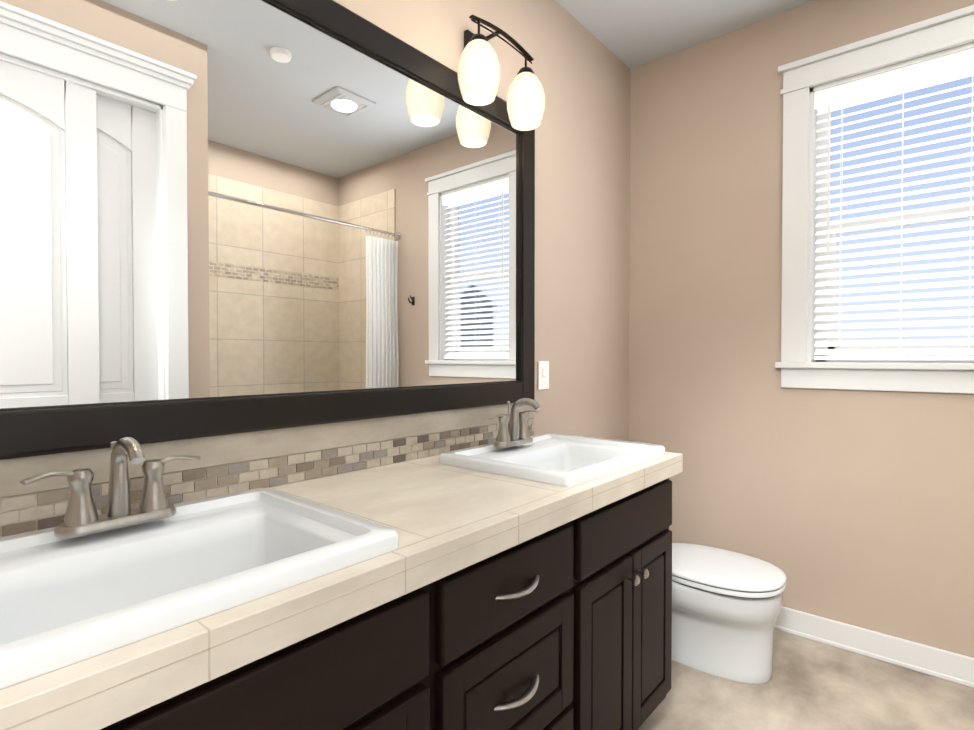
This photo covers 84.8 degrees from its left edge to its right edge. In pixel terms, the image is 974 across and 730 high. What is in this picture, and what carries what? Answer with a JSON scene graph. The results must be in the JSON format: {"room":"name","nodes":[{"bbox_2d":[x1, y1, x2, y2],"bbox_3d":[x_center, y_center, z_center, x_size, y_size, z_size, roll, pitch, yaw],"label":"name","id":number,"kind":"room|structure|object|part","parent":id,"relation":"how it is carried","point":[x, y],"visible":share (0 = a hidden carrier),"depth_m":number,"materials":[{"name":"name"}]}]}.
{"room":"bathroom","nodes":[
{"label":"bathroom","id":0,"kind":"room"},
{"bbox_2d":[334,0,629,439],"bbox_3d":[-0.376,-0.172,1.563,0.120,2.686,3.613,1,1,40],"label":"wall","id":1,"kind":"structure","parent":0,"point":[582,208],"depth_m":2.34,"materials":[{"name":"paint"}]},
{"bbox_2d":[0,0,534,459],"bbox_3d":[-0.364,-0.401,1.456,0.027,1.109,1.674,1,1,40],"label":"mirror","id":2,"kind":"object","parent":1,"relation":"attached to","point":[222,217],"visible":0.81,"depth_m":1.23,"materials":[{"name":"clear glass"}]},
{"bbox_2d":[457,15,544,130],"bbox_3d":[0.030,-0.982,1.779,0.199,0.295,0.381,1,1,40],"label":"sconce","id":3,"kind":"object","parent":1,"relation":"attached to","point":[478,68],"visible":1,"depth_m":1.72,"materials":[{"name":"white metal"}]},
{"bbox_3d":[-0.025,-0.918,1.665,0.134,0.170,0.134,1,1,40],"label":"lamp shade","id":4,"kind":"part","parent":3,"relation":"part of","materials":[{"name":"white glass"}]},
{"bbox_3d":[0.021,-1.048,1.786,0.149,0.094,0.318,1,1,40],"label":"arm","id":5,"kind":"part","parent":3,"relation":"part of"},
{"bbox_3d":[0.135,-0.921,1.853,0.134,0.170,0.134,1,1,40],"label":"lamp shade","id":6,"kind":"part","parent":3,"relation":"part of","materials":[{"name":"white glass"}]},
{"bbox_2d":[538,361,548,389],"bbox_3d":[0.233,0.042,2.177,0.011,0.116,0.072,1,1,40],"label":"switch plate","id":7,"kind":"object","parent":1,"relation":"attached to","point":[543,374],"visible":1,"depth_m":2.17,"materials":[{"name":"white plastic"}]},
{"bbox_2d":[556,0,814,68],"bbox_3d":[0.677,-1.552,0.659,2.930,0.100,3.693,1,1,40],"label":"ceiling","id":8,"kind":"structure","parent":0,"point":[630,34],"depth_m":2.36,"materials":[{"name":"paint"}]},
{"bbox_2d":[629,0,973,657],"bbox_3d":[1.794,-0.178,1.990,2.630,2.686,0.150,1,1,40],"label":"wall","id":9,"kind":"structure","parent":0,"point":[854,507],"depth_m":2.37,"materials":[{"name":"paint"}]},
{"bbox_2d":[774,606,973,687],"bbox_3d":[1.462,1.111,2.182,1.900,0.109,0.022,1,1,40],"label":"baseboard","id":10,"kind":"structure","parent":9,"relation":"attached to","point":[938,662],"depth_m":2.10,"materials":[{"name":"white wood"}]},
{"bbox_2d":[775,362,973,369],"bbox_3d":[1.611,0.004,2.081,0.854,0.025,0.121,1,1,40],"label":"window sill","id":11,"kind":"structure","parent":9,"relation":"attached to","point":[907,366],"depth_m":2.08,"materials":[{"name":"white wood"}]},
{"bbox_2d":[778,5,973,393],"bbox_3d":[1.630,-0.590,2.094,0.850,1.382,0.174,1,1,40],"label":"window","id":12,"kind":"structure","parent":9,"relation":"in","point":[952,29],"depth_m":2.24,"materials":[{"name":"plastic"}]},
{"bbox_2d":[814,48,973,359],"bbox_3d":[1.620,-0.582,2.082,0.588,1.126,0.075,1,1,40],"label":"window blind slats","id":13,"kind":"object","parent":12,"relation":"attached to","point":[936,70],"visible":0.96,"depth_m":2.09,"materials":[{"name":"white plastic"}]},
{"bbox_3d":[1.669,-0.578,2.140,0.598,1.142,0.055,1,1,40],"label":"frame","id":14,"kind":"part","parent":12,"relation":"part of","materials":[{"name":"plastic"}]},
{"bbox_3d":[1.669,-0.578,2.141,0.502,1.046,0.028,1,1,40],"label":"glass","id":15,"kind":"part","parent":12,"relation":"part of","materials":[{"name":"glass"}]},
{"bbox_2d":[638,629,973,729],"bbox_3d":[0.677,1.233,0.699,2.930,0.100,3.693,1,1,40],"label":"floor","id":16,"kind":"structure","parent":0,"point":[812,685],"depth_m":1.86,"materials":[{"name":"tile"}]},
{"bbox_2d":[32,466,682,729],"bbox_3d":[-0.164,0.766,1.259,0.612,0.819,1.753,1,1,40],"label":"bathroom vanity","id":17,"kind":"object","parent":16,"relation":"on","point":[498,567],"depth_m":1.01,"materials":[{"name":"brown wood"}]},
{"bbox_2d":[276,452,671,573],"bbox_3d":[-0.178,0.326,1.270,0.564,0.060,1.774,1,1,40],"label":"countertop","id":18,"kind":"structure","parent":17,"relation":"on","point":[446,511],"depth_m":1.18,"materials":[{"name":"beige tile"}]},
{"bbox_2d":[16,437,203,537],"bbox_3d":[-0.605,0.196,0.893,0.137,0.155,0.257,1,1,40],"label":"faucet","id":19,"kind":"object","parent":18,"relation":"on","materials":[{"name":"silver metal"}]},
{"bbox_2d":[0,482,407,729],"bbox_3d":[-0.506,0.352,0.812,0.467,0.154,0.589,1,1,40],"label":"sink","id":20,"kind":"object","parent":18,"relation":"in","point":[92,615],"depth_m":0.78,"materials":[{"name":"white ceramic"}]},
{"bbox_2d":[0,403,534,497],"bbox_3d":[-0.389,0.186,1.448,0.011,0.070,1.774,1,1,40],"label":"backsplash","id":21,"kind":"structure","parent":18,"relation":"on","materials":[{"name":"tile"}]},
{"bbox_2d":[484,398,543,445],"bbox_3d":[0.118,0.184,1.741,0.137,0.155,0.258,1,1,40],"label":"faucet","id":22,"kind":"object","parent":18,"relation":"on","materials":[{"name":"silver metal"}]},
{"bbox_2d":[432,433,667,505],"bbox_3d":[0.216,0.340,1.660,0.467,0.154,0.588,1,1,40],"label":"sink","id":23,"kind":"object","parent":18,"relation":"in","point":[593,467],"depth_m":1.61,"materials":[{"name":"white ceramic"}]},
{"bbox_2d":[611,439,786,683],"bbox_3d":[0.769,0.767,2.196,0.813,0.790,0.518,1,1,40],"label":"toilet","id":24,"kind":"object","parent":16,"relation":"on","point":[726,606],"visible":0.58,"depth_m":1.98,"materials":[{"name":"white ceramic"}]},
{"bbox_3d":[0.546,0.391,2.392,0.212,0.044,0.500,1,1,40],"label":"tank lid","id":25,"kind":"part","parent":24,"relation":"part of","materials":[{"name":"white ceramic"}]},
{"bbox_3d":[0.892,0.809,2.104,0.504,0.017,0.388,1,1,40],"label":"seat","id":26,"kind":"part","parent":24,"relation":"part of","materials":[{"name":"white plastic"}]},
{"bbox_3d":[0.888,0.787,2.107,0.517,0.018,0.390,1,1,40],"label":"lid","id":27,"kind":"part","parent":24,"relation":"part of","materials":[{"name":"white plastic"}]}
]}

